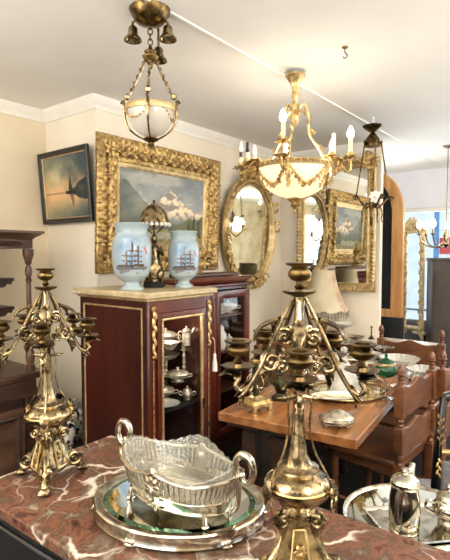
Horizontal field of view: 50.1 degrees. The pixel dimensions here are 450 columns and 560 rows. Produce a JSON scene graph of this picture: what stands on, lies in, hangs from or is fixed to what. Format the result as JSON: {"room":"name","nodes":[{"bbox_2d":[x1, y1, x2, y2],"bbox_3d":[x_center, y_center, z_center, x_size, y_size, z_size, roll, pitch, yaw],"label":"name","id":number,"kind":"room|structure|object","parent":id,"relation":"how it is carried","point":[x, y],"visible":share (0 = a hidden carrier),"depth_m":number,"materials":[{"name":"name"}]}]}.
{"room":"second-hand shop","nodes":[
{"label":"second-hand shop","id":0,"kind":"room"},
{"bbox_2d":[0,113,48,394],"bbox_3d":[-2.801,0.165,1.819,0.200,2.580,4.600,2,4,38],"label":"wall","id":1,"kind":"structure","parent":0,"point":[22,140],"depth_m":3.37,"materials":[{"name":"beige paint"}]},
{"bbox_2d":[0,93,380,158],"bbox_3d":[-1.681,-1.125,2.503,7.126,0.075,1.076,-2,4,-39],"label":"trim","id":2,"kind":"structure","parent":1,"relation":"attached to","point":[90,101],"depth_m":3.42,"materials":[{"name":"white paint"}]},
{"bbox_2d":[46,109,281,438],"bbox_3d":[-0.370,0.032,4.358,0.660,2.580,2.400,2,4,38],"label":"wall","id":3,"kind":"structure","parent":0,"point":[71,246],"depth_m":3.46,"materials":[{"name":"paint"}]},
{"bbox_2d":[37,143,94,224],"bbox_3d":[-1.103,-0.643,3.309,0.575,0.500,0.065,2,4,38],"label":"painting","id":4,"kind":"object","parent":3,"relation":"attached to","point":[65,181],"visible":1,"depth_m":3.30},
{"bbox_2d":[95,131,220,273],"bbox_3d":[-0.431,-0.525,3.620,0.104,0.920,1.270,2,4,38],"label":"mountain painting","id":5,"kind":"object","parent":3,"relation":"attached to","point":[186,186],"visible":0.74,"depth_m":3.52},
{"bbox_2d":[221,172,279,289],"bbox_3d":[0.285,-0.502,4.453,0.202,1.189,0.885,2,4,35],"label":"oval mirror","id":6,"kind":"object","parent":3,"relation":"attached to","point":[248,225],"visible":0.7,"depth_m":4.48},
{"bbox_2d":[229,185,269,274],"bbox_3d":[0.230,-0.451,4.498,0.010,0.860,0.690,5,5,38],"label":"mirror glass","id":7,"kind":"object","parent":6,"relation":"attached to","point":[250,208],"depth_m":4.50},
{"bbox_2d":[0,0,449,173],"bbox_3d":[0.399,-1.182,1.913,6.800,0.100,9.400,2,4,38],"label":"ceiling","id":8,"kind":"structure","parent":0,"point":[395,71],"depth_m":2.61,"materials":[{"name":"white paint"}]},
{"bbox_2d":[120,0,180,157],"bbox_3d":[-0.317,-0.843,2.045,0.217,0.645,0.217,3,4,45],"label":"pendant","id":9,"kind":"object","parent":8,"relation":"hanging from","point":[151,118],"visible":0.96,"depth_m":2.01,"materials":[{"name":"gold metal"}]},
{"bbox_2d":[145,0,443,165],"bbox_3d":[0.069,-1.156,2.427,0.014,0.008,8.000,2,4,38],"label":"trim","id":10,"kind":"structure","parent":8,"relation":"attached to","point":[171,12],"depth_m":2.61,"materials":[{"name":"white paint"}]},
{"bbox_2d":[233,71,357,213],"bbox_3d":[0.364,-0.773,2.677,0.586,0.804,0.528,-2,4,-40],"label":"chandelier","id":11,"kind":"object","parent":8,"relation":"hanging from","point":[294,179],"visible":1,"depth_m":2.63,"materials":[{"name":"gold metal"}]},
{"bbox_2d":[246,142,248,151],"bbox_3d":[0.130,-0.762,2.768,0.022,0.066,0.021,0,3,0],"label":"socket","id":12,"kind":"object","parent":11,"relation":"attached to","point":[247,143],"depth_m":2.76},
{"bbox_2d":[342,46,347,58],"bbox_3d":[0.596,-1.128,2.389,0.032,0.058,0.032,0,3,0],"label":"ceiling hook","id":13,"kind":"object","parent":8,"relation":"attached to","point":[343,47],"visible":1,"depth_m":2.39,"materials":[{"name":"gold metal"}]},
{"bbox_2d":[352,117,393,225],"bbox_3d":[1.111,-0.814,3.591,0.262,0.812,0.204,2,4,33],"label":"pendant","id":14,"kind":"object","parent":8,"relation":"hanging from","point":[372,141],"visible":1,"depth_m":3.59,"materials":[{"name":"brown metal"}]},
{"bbox_2d":[369,190,379,202],"bbox_3d":[1.120,-0.620,3.587,0.100,0.100,0.030,0,3,0],"label":"flower","id":15,"kind":"object","parent":14,"relation":"on","point":[374,195],"depth_m":3.58,"materials":[{"name":"ceramic"}]},
{"bbox_2d":[416,145,449,247],"bbox_3d":[2.123,-0.786,4.572,0.519,0.968,0.528,2,4,38],"label":"chandelier","id":16,"kind":"object","parent":8,"relation":"hanging from","point":[445,243],"visible":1,"depth_m":4.58,"materials":[{"name":"gold metal"}]},
{"bbox_2d":[211,433,449,514],"bbox_3d":[0.399,1.495,2.054,6.800,0.100,9.400,2,4,38],"label":"floor","id":17,"kind":"structure","parent":0,"point":[353,480],"depth_m":3.49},
{"bbox_2d":[0,229,44,476],"bbox_3d":[-1.696,0.569,2.602,0.565,1.691,1.270,2,4,38],"label":"sideboard","id":18,"kind":"object","parent":17,"relation":"on","point":[18,387],"visible":0.77,"depth_m":2.83,"materials":[{"name":"brown wood"}]},
{"bbox_2d":[0,277,13,287],"bbox_3d":[-1.481,0.021,2.990,0.200,0.065,0.250,2,4,38],"label":"shelf","id":19,"kind":"object","parent":18,"relation":"attached to","point":[4,281],"depth_m":2.98,"materials":[{"name":"brown wood"}]},
{"bbox_2d":[0,305,14,316],"bbox_3d":[-1.481,0.201,2.999,0.200,0.065,0.250,2,4,38],"label":"shelf","id":20,"kind":"object","parent":18,"relation":"attached to","point":[4,309],"depth_m":2.99,"materials":[{"name":"brown wood"}]},
{"bbox_2d":[0,358,42,385],"bbox_3d":[-1.702,0.587,2.607,0.550,0.046,1.270,2,4,38],"label":"countertop","id":21,"kind":"structure","parent":18,"relation":"on","point":[11,372],"depth_m":2.88,"materials":[{"name":"brown wood"}]},
{"bbox_2d":[72,438,82,448],"bbox_3d":[-1.029,1.238,3.138,0.300,0.300,0.300,2,4,38],"label":"plant stand","id":22,"kind":"object","parent":17,"relation":"on","point":[79,443],"visible":0.02,"depth_m":3.17,"materials":[{"name":"brown wood"}]},
{"bbox_2d":[38,393,65,402],"bbox_3d":[-1.147,0.925,3.132,0.223,0.323,0.229,2,4,38],"label":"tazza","id":23,"kind":"object","parent":22,"relation":"on","point":[58,396],"visible":0.06,"depth_m":3.20,"materials":[{"name":"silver metal"}]},
{"bbox_2d":[62,418,75,448],"bbox_3d":[-1.017,0.961,3.025,0.163,0.262,0.163,2,4,38],"label":"jar","id":24,"kind":"object","parent":22,"relation":"on","point":[69,439],"visible":0.29,"depth_m":2.99,"materials":[{"name":"ceramic"}]},
{"bbox_2d":[64,398,81,442],"bbox_3d":[-1.030,0.943,3.219,0.166,0.279,0.166,2,3,27],"label":"jar","id":25,"kind":"object","parent":22,"relation":"on","point":[77,415],"visible":0.41,"depth_m":3.19,"materials":[{"name":"ceramic"}]},
{"bbox_2d":[73,284,216,467],"bbox_3d":[-0.480,0.721,2.966,0.669,1.350,0.585,2,4,38],"label":"vitrine","id":26,"kind":"object","parent":17,"relation":"on","point":[122,375],"visible":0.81,"depth_m":2.78,"materials":[{"name":"brown wood"}]},
{"bbox_2d":[112,222,151,289],"bbox_3d":[-0.536,-0.135,2.771,0.226,0.380,0.226,0,3,0],"label":"vase","id":27,"kind":"object","parent":26,"relation":"on","point":[131,244],"visible":0.99,"depth_m":2.68,"materials":[{"name":"ceramic"}]},
{"bbox_2d":[139,200,170,287],"bbox_3d":[-0.435,-0.222,2.953,0.213,0.535,0.213,0,3,0],"label":"lamp","id":28,"kind":"object","parent":26,"relation":"on","point":[153,214],"visible":0.73,"depth_m":2.91,"materials":[{"name":"gold metal"}]},
{"bbox_2d":[164,385,178,398],"bbox_3d":[-0.393,0.690,3.004,0.152,0.104,0.149,-3,4,-43],"label":"tureen","id":29,"kind":"object","parent":26,"relation":"on","point":[168,390],"visible":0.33,"depth_m":2.97,"materials":[{"name":"silver metal"}]},
{"bbox_2d":[164,390,174,398],"bbox_3d":[-0.393,0.714,3.005,0.166,0.055,0.132,0,3,0],"label":"bowl","id":30,"kind":"object","parent":29,"relation":"on","point":[166,392],"depth_m":2.96,"materials":[{"name":"silver metal"}]},
{"bbox_2d":[164,351,179,375],"bbox_3d":[-0.373,0.531,3.051,0.183,0.131,0.181,2,4,38],"label":"tazza","id":31,"kind":"object","parent":26,"relation":"in","point":[168,355],"visible":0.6,"depth_m":3.04,"materials":[{"name":"silver metal"}]},
{"bbox_2d":[164,340,179,349],"bbox_3d":[-0.323,0.383,2.799,0.121,0.044,0.121,2,4,38],"label":"bowl","id":32,"kind":"object","parent":26,"relation":"on","point":[168,344],"visible":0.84,"depth_m":2.78,"materials":[{"name":"silver metal"}]},
{"bbox_2d":[164,399,179,406],"bbox_3d":[-0.349,0.740,2.865,0.162,0.018,0.162,2,4,38],"label":"saucer","id":33,"kind":"object","parent":26,"relation":"in","point":[167,402],"visible":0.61,"depth_m":2.89,"materials":[{"name":"ceramic"}]},
{"bbox_2d":[164,328,180,340],"bbox_3d":[-0.370,0.346,2.995,0.143,0.098,0.141,-3,4,-43],"label":"tureen","id":34,"kind":"object","parent":26,"relation":"in","point":[168,335],"visible":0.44,"depth_m":2.96,"materials":[{"name":"silver metal"}]},
{"bbox_2d":[164,336,176,340],"bbox_3d":[-0.370,0.369,2.997,0.157,0.052,0.125,0,3,0],"label":"bowl","id":35,"kind":"object","parent":34,"relation":"on","point":[165,337],"depth_m":2.95,"materials":[{"name":"silver metal"}]},
{"bbox_2d":[164,367,191,382],"bbox_3d":[-0.282,0.562,2.871,0.130,0.089,0.128,-3,4,-43],"label":"tureen","id":36,"kind":"object","parent":26,"relation":"on","point":[177,374],"visible":0.95,"depth_m":2.84,"materials":[{"name":"silver metal"}]},
{"bbox_2d":[166,374,188,382],"bbox_3d":[-0.282,0.583,2.872,0.142,0.047,0.113,0,3,0],"label":"bowl","id":37,"kind":"object","parent":36,"relation":"on","point":[177,378],"depth_m":2.83,"materials":[{"name":"silver metal"}]},
{"bbox_2d":[164,394,198,413],"bbox_3d":[-0.491,0.747,2.976,0.520,0.008,0.445,2,4,38],"label":"shelf","id":38,"kind":"object","parent":26,"relation":"attached to","point":[194,399],"depth_m":2.95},
{"bbox_2d":[168,231,198,287],"bbox_3d":[-0.257,-0.130,2.990,0.196,0.346,0.196,-1,3,-13],"label":"vase","id":39,"kind":"object","parent":26,"relation":"on","point":[183,248],"visible":0.99,"depth_m":2.91,"materials":[{"name":"ceramic"}]},
{"bbox_2d":[177,326,194,345],"bbox_3d":[-0.236,0.339,2.929,0.116,0.118,0.057,-1,3,-23],"label":"pot","id":40,"kind":"object","parent":26,"relation":"on","point":[186,334],"visible":1,"depth_m":2.91,"materials":[{"name":"silver metal"}]},
{"bbox_2d":[181,345,190,377],"bbox_3d":[-0.256,0.504,3.002,0.091,0.190,0.092,2,4,38],"label":"candlestick","id":41,"kind":"object","parent":26,"relation":"on","point":[183,349],"visible":0.65,"depth_m":2.99,"materials":[{"name":"silver metal"}]},
{"bbox_2d":[178,385,195,399],"bbox_3d":[-0.235,0.698,2.989,0.089,0.088,0.070,2,4,38],"label":"sugar bowl","id":42,"kind":"object","parent":26,"relation":"on","point":[187,393],"visible":1,"depth_m":2.97,"materials":[{"name":"silver metal"}]},
{"bbox_2d":[212,337,217,371],"bbox_3d":[-0.063,0.458,2.978,0.034,0.214,0.034,0,3,4],"label":"tassel","id":43,"kind":"object","parent":26,"relation":"hanging from","point":[214,365],"visible":1,"depth_m":2.97,"materials":[{"name":"white fabric"}]},
{"bbox_2d":[143,272,257,455],"bbox_3d":[-0.150,0.651,3.745,0.320,1.408,0.995,2,4,38],"label":"cabinet","id":44,"kind":"object","parent":17,"relation":"on","point":[231,286],"visible":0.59,"depth_m":3.84,"materials":[{"name":"brown wood"}]},
{"bbox_2d":[196,235,204,273],"bbox_3d":[-0.226,-0.200,3.664,0.145,0.300,0.125,0,3,0],"label":"ornament","id":45,"kind":"object","parent":44,"relation":"on","point":[200,271],"visible":0.36,"depth_m":3.64,"materials":[{"name":"gold metal"}]},
{"bbox_2d":[221,325,226,349],"bbox_3d":[-0.045,0.454,3.919,0.120,0.216,0.120,2,4,38],"label":"jar","id":46,"kind":"object","parent":44,"relation":"on","point":[223,333],"visible":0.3,"depth_m":3.88,"materials":[{"name":"ceramic"}]},
{"bbox_2d":[221,300,240,312],"bbox_3d":[0.025,0.214,3.996,0.156,0.107,0.153,-3,4,-43],"label":"tureen","id":47,"kind":"object","parent":44,"relation":"in","point":[233,306],"visible":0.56,"depth_m":3.95,"materials":[{"name":"ceramic"}]},
{"bbox_2d":[221,306,237,312],"bbox_3d":[0.025,0.240,3.997,0.171,0.056,0.136,0,3,0],"label":"bowl","id":48,"kind":"object","parent":47,"relation":"on","point":[232,307],"depth_m":3.95,"materials":[{"name":"ceramic"}]},
{"bbox_2d":[221,380,241,392],"bbox_3d":[-0.186,0.893,3.785,0.200,0.016,0.825,2,4,38],"label":"shelf","id":49,"kind":"object","parent":44,"relation":"attached to","point":[226,385],"depth_m":4.02,"materials":[{"name":"brown wood"}]},
{"bbox_2d":[221,311,242,316],"bbox_3d":[-0.186,0.289,3.754,0.200,0.016,0.825,2,4,38],"label":"shelf","id":50,"kind":"object","parent":44,"relation":"attached to","point":[235,313],"depth_m":3.96,"materials":[{"name":"brown wood"}]},
{"bbox_2d":[0,435,449,559],"bbox_3d":[0.114,1.055,1.084,1.750,0.880,0.524,2,4,37],"label":"marble tabletop","id":51,"kind":"object","parent":17,"relation":"on","point":[61,525],"visible":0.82,"depth_m":1.20,"materials":[{"name":"red stone"}]},
{"bbox_2d":[0,268,100,497],"bbox_3d":[-0.514,0.281,1.420,0.297,0.631,0.306,0,3,0],"label":"candelabrum","id":52,"kind":"object","parent":51,"relation":"on","point":[50,454],"visible":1,"depth_m":1.40,"materials":[{"name":"gold metal"}]},
{"bbox_2d":[0,320,13,341],"bbox_3d":[-0.627,0.145,1.349,0.064,0.059,0.065,1,3,23],"label":"candle cup","id":53,"kind":"object","parent":52,"relation":"on","point":[4,327],"depth_m":1.34,"materials":[{"name":"gold metal"}]},
{"bbox_2d":[14,314,33,333],"bbox_3d":[-0.620,0.137,1.492,0.064,0.059,0.065,-1,3,-23],"label":"candle cup","id":54,"kind":"object","parent":52,"relation":"on","point":[21,320],"depth_m":1.48,"materials":[{"name":"gold metal"}]},
{"bbox_2d":[30,322,54,345],"bbox_3d":[-0.494,0.148,1.298,0.064,0.059,0.065,-1,3,-23],"label":"candle cup","id":55,"kind":"object","parent":52,"relation":"on","point":[42,329],"depth_m":1.29,"materials":[{"name":"gold metal"}]},
{"bbox_2d":[34,268,56,290],"bbox_3d":[-0.525,0.000,1.408,0.064,0.068,0.064,-1,3,-22],"label":"candle cup","id":56,"kind":"object","parent":52,"relation":"on","point":[45,274],"depth_m":1.39,"materials":[{"name":"gold metal"}]},
{"bbox_2d":[64,312,82,331],"bbox_3d":[-0.481,0.135,1.529,0.064,0.059,0.065,1,3,23],"label":"candle cup","id":57,"kind":"object","parent":52,"relation":"on","point":[71,318],"depth_m":1.51,"materials":[{"name":"gold metal"}]},
{"bbox_2d":[76,317,98,338],"bbox_3d":[-0.403,0.142,1.409,0.064,0.059,0.065,-1,3,-23],"label":"candle cup","id":58,"kind":"object","parent":52,"relation":"on","point":[87,323],"depth_m":1.40,"materials":[{"name":"gold metal"}]},
{"bbox_2d":[91,466,268,550],"bbox_3d":[-0.120,0.584,1.258,0.466,0.041,0.374,1,3,14],"label":"plateau","id":59,"kind":"object","parent":51,"relation":"on","point":[134,522],"visible":0.66,"depth_m":1.15,"materials":[{"name":"silver metal"}]},
{"bbox_2d":[109,480,249,528],"bbox_3d":[-0.120,0.574,1.258,0.372,0.008,0.284,1,3,14],"label":"mirror glass","id":60,"kind":"object","parent":59,"relation":"on","point":[134,512],"depth_m":1.17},
{"bbox_2d":[115,418,256,529],"bbox_3d":[-0.117,0.479,1.220,0.454,0.184,0.210,1,3,26],"label":"basket","id":61,"kind":"object","parent":59,"relation":"on","point":[185,490],"visible":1,"depth_m":1.21,"materials":[{"name":"silver metal"}]},
{"bbox_2d":[219,262,382,559],"bbox_3d":[0.141,0.293,0.966,0.308,0.655,0.305,0,3,0],"label":"candelabrum","id":62,"kind":"object","parent":51,"relation":"on","point":[297,483],"visible":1,"depth_m":0.95,"materials":[{"name":"gold metal"}]},
{"bbox_2d":[221,338,255,371],"bbox_3d":[0.026,0.149,0.946,0.065,0.062,0.066,-1,3,-23],"label":"candle cup","id":63,"kind":"object","parent":62,"relation":"on","point":[237,348],"depth_m":0.94,"materials":[{"name":"gold metal"}]},
{"bbox_2d":[250,328,275,355],"bbox_3d":[0.090,0.142,1.077,0.065,0.062,0.066,1,3,23],"label":"candle cup","id":64,"kind":"object","parent":62,"relation":"on","point":[264,336],"depth_m":1.06,"materials":[{"name":"gold metal"}]},
{"bbox_2d":[282,262,315,296],"bbox_3d":[0.148,0.000,0.960,0.065,0.070,0.065,1,3,22],"label":"candle cup","id":65,"kind":"object","parent":62,"relation":"on","point":[299,272],"depth_m":0.94,"materials":[{"name":"gold metal"}]},
{"bbox_2d":[280,347,318,385],"bbox_3d":[0.131,0.154,0.845,0.065,0.062,0.066,-1,3,-23],"label":"candle cup","id":66,"kind":"object","parent":62,"relation":"on","point":[299,359],"depth_m":0.83,"materials":[{"name":"gold metal"}]},
{"bbox_2d":[321,329,347,357],"bbox_3d":[0.235,0.143,1.057,0.065,0.062,0.066,1,3,23],"label":"candle cup","id":67,"kind":"object","parent":62,"relation":"on","point":[334,338],"depth_m":1.04,"materials":[{"name":"gold metal"}]},
{"bbox_2d":[344,341,379,375],"bbox_3d":[0.260,0.150,0.913,0.065,0.062,0.066,1,3,23],"label":"candle cup","id":68,"kind":"object","parent":62,"relation":"on","point":[361,351],"depth_m":0.90,"materials":[{"name":"gold metal"}]},
{"bbox_2d":[254,324,332,453],"bbox_3d":[0.550,0.868,3.689,0.440,0.980,0.514,3,4,42],"label":"dining chair","id":69,"kind":"object","parent":17,"relation":"on","point":[257,346],"visible":0.11,"depth_m":3.75,"materials":[{"name":"brown wood"}]},
{"bbox_2d":[218,359,418,485],"bbox_3d":[0.654,1.023,2.927,0.720,0.750,1.500,2,4,31],"label":"dining table","id":70,"kind":"object","parent":17,"relation":"on","point":[367,415],"visible":0.4,"depth_m":2.48,"materials":[{"name":"brown wood"}]},
{"bbox_2d":[238,356,272,413],"bbox_3d":[0.158,0.529,2.490,0.130,0.281,0.130,-2,4,-36],"label":"stand","id":71,"kind":"object","parent":70,"relation":"on","point":[254,401],"visible":0.93,"depth_m":2.47,"materials":[{"name":"gold metal"}]},
{"bbox_2d":[270,370,290,401],"bbox_3d":[0.309,0.585,2.665,0.112,0.152,0.111,-2,4,-38],"label":"urn","id":72,"kind":"object","parent":70,"relation":"on","point":[278,384],"visible":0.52,"depth_m":2.64,"materials":[{"name":"metal"}]},
{"bbox_2d":[311,354,320,391],"bbox_3d":[0.523,0.533,2.760,0.091,0.245,0.092,2,4,38],"label":"candlestick","id":73,"kind":"object","parent":70,"relation":"on","point":[316,375],"visible":0.21,"depth_m":2.75,"materials":[{"name":"silver metal"}]},
{"bbox_2d":[312,375,331,381],"bbox_3d":[0.615,0.629,3.051,0.141,0.023,0.141,2,4,38],"label":"porcelain bowl","id":74,"kind":"object","parent":70,"relation":"on","point":[321,377],"visible":0.39,"depth_m":3.08,"materials":[{"name":"white ceramic"}]},
{"bbox_2d":[324,361,345,371],"bbox_3d":[0.737,0.581,3.311,0.134,0.092,0.132,-2,4,-32],"label":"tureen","id":75,"kind":"object","parent":70,"relation":"on","point":[340,363],"visible":0.3,"depth_m":3.29,"materials":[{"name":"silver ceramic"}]},
{"bbox_2d":[318,409,354,427],"bbox_3d":[0.521,0.642,2.247,0.168,0.074,0.120,0,3,4],"label":"box","id":76,"kind":"object","parent":70,"relation":"on","point":[334,417],"visible":1,"depth_m":2.21,"materials":[{"name":"silver metal"}]},
{"bbox_2d":[306,380,385,401],"bbox_3d":[0.696,0.637,2.765,0.472,0.038,0.358,0,3,-8],"label":"tray","id":77,"kind":"object","parent":70,"relation":"on","point":[373,393],"visible":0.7,"depth_m":2.77,"materials":[{"name":"metal"}]},
{"bbox_2d":[312,391,352,399],"bbox_3d":[0.612,0.635,2.626,0.284,0.019,0.148,0,3,-8],"label":"oval plate","id":78,"kind":"object","parent":77,"relation":"on","point":[337,393],"visible":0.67,"depth_m":2.65,"materials":[{"name":"ceramic"}]},
{"bbox_2d":[316,383,383,399],"bbox_3d":[0.696,0.643,2.766,0.444,0.010,0.324,0,3,-8],"label":"mirror","id":79,"kind":"object","parent":77,"relation":"on","point":[373,393],"depth_m":2.79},
{"bbox_2d":[342,351,358,365],"bbox_3d":[0.900,0.564,3.460,0.161,0.111,0.161,2,3,28],"label":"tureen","id":80,"kind":"object","parent":70,"relation":"on","point":[350,361],"visible":0.32,"depth_m":3.41,"materials":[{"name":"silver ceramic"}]},
{"bbox_2d":[343,360,358,365],"bbox_3d":[0.900,0.590,3.461,0.178,0.058,0.142,-1,3,-17],"label":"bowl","id":81,"kind":"object","parent":80,"relation":"on","point":[349,362],"depth_m":3.41,"materials":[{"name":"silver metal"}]},
{"bbox_2d":[355,360,377,366],"bbox_3d":[0.980,0.582,3.280,0.197,0.094,0.116,-1,3,-11],"label":"boat","id":82,"kind":"object","parent":70,"relation":"on","point":[372,363],"visible":0.19,"depth_m":3.32,"materials":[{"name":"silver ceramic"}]},
{"bbox_2d":[371,351,381,359],"bbox_3d":[1.129,0.583,3.694,0.152,0.047,0.152,2,4,38],"label":"porcelain bowl","id":83,"kind":"object","parent":70,"relation":"on","point":[377,354],"visible":0.46,"depth_m":3.67,"materials":[{"name":"white ceramic"}]},
{"bbox_2d":[375,345,394,357],"bbox_3d":[1.200,0.557,3.624,0.150,0.108,0.149,2,4,38],"label":"tazza","id":84,"kind":"object","parent":70,"relation":"on","point":[383,348],"visible":0.84,"depth_m":3.62,"materials":[{"name":"silver metal"}]},
{"bbox_2d":[375,353,396,399],"bbox_3d":[0.897,0.533,2.682,0.122,0.253,0.122,-2,4,-33],"label":"goblet","id":85,"kind":"object","parent":70,"relation":"on","point":[387,367],"visible":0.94,"depth_m":2.64,"materials":[{"name":"green glass"}]},
{"bbox_2d":[375,365,396,377],"bbox_3d":[0.897,0.506,2.681,0.126,0.079,0.126,2,4,38],"label":"bowl","id":86,"kind":"object","parent":85,"relation":"on","point":[386,371],"depth_m":2.63,"materials":[{"name":"green glass"}]},
{"bbox_2d":[408,371,418,381],"bbox_3d":[1.162,0.602,2.955,0.089,0.088,0.070,0,3,4],"label":"sugar bowl","id":87,"kind":"object","parent":70,"relation":"on","point":[411,376],"visible":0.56,"depth_m":2.94,"materials":[{"name":"silver metal"}]},
{"bbox_2d":[307,329,438,414],"bbox_3d":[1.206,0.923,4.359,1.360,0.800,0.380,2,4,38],"label":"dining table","id":88,"kind":"object","parent":17,"relation":"on","point":[342,347],"visible":0.04,"depth_m":4.21,"materials":[{"name":"white wood"}]},
{"bbox_2d":[304,270,348,336],"bbox_3d":[0.908,0.213,4.441,0.467,0.610,0.467,0,3,0],"label":"lamp","id":89,"kind":"object","parent":88,"relation":"on","point":[327,297],"visible":0.81,"depth_m":4.31,"materials":[{"name":"fabric"}]},
{"bbox_2d":[334,321,354,339],"bbox_3d":[1.051,0.453,4.285,0.208,0.146,0.208,2,4,38],"label":"tazza","id":90,"kind":"object","parent":88,"relation":"on","point":[343,324],"visible":0.7,"depth_m":4.27,"materials":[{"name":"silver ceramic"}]},
{"bbox_2d":[347,335,364,340],"bbox_3d":[1.141,0.510,4.192,0.158,0.041,0.158,2,4,38],"label":"bowl","id":91,"kind":"object","parent":88,"relation":"on","point":[352,337],"visible":0.94,"depth_m":4.19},
{"bbox_2d":[328,352,436,512],"bbox_3d":[0.924,0.913,2.825,0.440,0.980,0.514,3,4,42],"label":"dining chair","id":92,"kind":"object","parent":17,"relation":"on","point":[385,450],"visible":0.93,"depth_m":2.70,"materials":[{"name":"brown wood"}]},
{"bbox_2d":[381,174,404,338],"bbox_3d":[1.472,0.125,4.758,0.580,2.348,0.060,2,4,38],"label":"board","id":93,"kind":"object","parent":17,"relation":"on","point":[393,232],"visible":0.26,"depth_m":4.61,"materials":[{"name":"brown wood"}]},
{"bbox_2d":[377,325,445,473],"bbox_3d":[1.352,0.869,3.671,0.514,0.980,0.440,2,4,36],"label":"dining chair","id":94,"kind":"object","parent":17,"relation":"on","point":[411,351],"visible":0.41,"depth_m":3.78,"materials":[{"name":"brown wood"}]},
{"bbox_2d":[377,351,449,483],"bbox_3d":[1.316,0.894,3.195,0.440,0.980,0.514,3,4,43],"label":"dining chair","id":95,"kind":"object","parent":17,"relation":"on","point":[443,374],"visible":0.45,"depth_m":2.93,"materials":[{"name":"brown wood"}]},
{"bbox_2d":[402,216,427,340],"bbox_3d":[2.020,0.298,5.196,0.081,1.959,0.319,-3,4,-40],"label":"surround","id":96,"kind":"object","parent":17,"relation":"on","point":[411,223],"visible":0.77,"depth_m":5.13,"materials":[{"name":"gold metal"}]},
{"bbox_2d":[404,319,425,341],"bbox_3d":[2.197,0.846,5.826,1.000,0.800,0.435,2,4,38],"label":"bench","id":97,"kind":"object","parent":17,"relation":"on","point":[408,335],"visible":0.02,"depth_m":5.56,"materials":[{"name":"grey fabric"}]},
{"bbox_2d":[418,391,449,489],"bbox_3d":[1.069,0.932,2.129,0.414,1.018,0.445,0,3,8],"label":"chair","id":98,"kind":"object","parent":17,"relation":"on","point":[440,473],"visible":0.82,"depth_m":1.94,"materials":[{"name":"black wood"}]},
{"bbox_2d":[426,258,449,402],"bbox_3d":[2.357,0.530,4.811,0.620,1.499,0.330,1,3,13],"label":"cabinet","id":99,"kind":"object","parent":17,"relation":"on","point":[438,269],"visible":0.66,"depth_m":4.71,"materials":[{"name":"grey metal"}]},
{"bbox_3d":[2.225,0.937,5.425,0.180,0.660,0.180,2,4,38],"label":"stand","id":100,"kind":"object","parent":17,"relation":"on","visible":0},
{"bbox_2d":[412,331,425,335],"bbox_3d":[2.225,0.597,5.407,0.240,0.022,0.240,2,4,38],"label":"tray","id":101,"kind":"object","parent":100,"relation":"on","point":[413,332],"visible":0.3,"depth_m":5.40,"materials":[{"name":"silver metal"}]},
{"bbox_3d":[0.536,1.081,1.361,0.350,0.799,0.350,2,4,38],"label":"side table","id":102,"kind":"object","parent":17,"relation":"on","visible":0},
{"bbox_2d":[342,483,449,551],"bbox_3d":[0.539,0.673,1.343,0.412,0.016,0.412,2,4,38],"label":"round tray","id":103,"kind":"object","parent":102,"relation":"on","point":[378,494],"visible":0.33,"depth_m":1.45,"materials":[{"name":"silver metal"}]},
{"bbox_2d":[362,502,449,543],"bbox_3d":[0.536,0.652,1.325,0.266,0.032,0.213,0,3,-8],"label":"tray","id":104,"kind":"object","parent":103,"relation":"on","point":[431,531],"visible":0.34,"depth_m":1.30,"materials":[{"name":"silver metal"}]},
{"bbox_2d":[388,462,420,536],"bbox_3d":[0.477,0.580,1.278,0.153,0.169,0.082,-2,3,-31],"label":"coffee pot","id":105,"kind":"object","parent":104,"relation":"on","point":[404,506],"visible":0.98,"depth_m":1.25,"materials":[{"name":"silver metal"}]},
{"bbox_2d":[424,483,449,528],"bbox_3d":[0.611,0.608,1.308,0.111,0.110,0.088,2,4,38],"label":"sugar bowl","id":106,"kind":"object","parent":104,"relation":"on","point":[441,503],"visible":1,"depth_m":1.29,"materials":[{"name":"silver metal"}]},
{"bbox_2d":[281,142,383,367],"bbox_3d":[1.021,0.011,4.755,1.044,2.580,0.060,2,4,38],"label":"wall","id":107,"kind":"structure","parent":0,"point":[364,308],"depth_m":4.56,"materials":[{"name":"paint"}]},
{"bbox_2d":[296,150,379,292],"bbox_3d":[1.034,-0.538,4.582,0.907,1.286,0.072,2,4,38],"label":"rectangular mirror","id":108,"kind":"object","parent":107,"relation":"attached to","point":[331,235],"visible":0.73,"depth_m":4.54,"materials":[{"name":"gold glass"}]},
{"bbox_2d":[304,168,367,282],"bbox_3d":[1.053,-0.509,4.608,0.654,1.071,0.012,2,4,38],"label":"mirror glass","id":109,"kind":"object","parent":108,"relation":"attached to","point":[335,238],"depth_m":4.57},
{"bbox_2d":[387,167,449,208],"bbox_3d":[3.108,-0.025,5.446,6.600,2.580,0.140,2,4,38],"label":"wall","id":110,"kind":"structure","parent":0,"point":[427,188],"depth_m":5.84,"materials":[{"name":"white paint"}]},
{"bbox_2d":[405,207,449,212],"bbox_3d":[3.265,-0.101,5.319,4.610,1.505,0.090,2,4,38],"label":"window","id":111,"kind":"structure","parent":110,"relation":"in","point":[435,209],"depth_m":5.85,"materials":[{"name":"white paint"}]},
{"label":"outside","id":112,"kind":"structure","parent":0,"visible":0},
{"bbox_2d":[406,308,425,319],"bbox_3d":[6.836,1.130,9.960,16.000,0.100,11.000,2,4,38],"label":"street","id":113,"kind":"structure","parent":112,"point":[411,313],"depth_m":12.91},
{"bbox_2d":[405,211,449,308],"bbox_3d":[8.841,-1.683,12.056,14.000,5.200,1.500,2,4,38],"label":"building","id":114,"kind":"structure","parent":113,"relation":"on","point":[413,257],"depth_m":13.77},
{"bbox_2d":[433,212,449,257],"bbox_3d":[3.230,0.077,7.125,0.280,2.200,0.075,2,4,38],"label":"shop sign","id":115,"kind":"object","parent":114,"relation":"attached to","point":[443,250],"visible":0.22,"depth_m":7.12,"materials":[{"name":"blue paint"}]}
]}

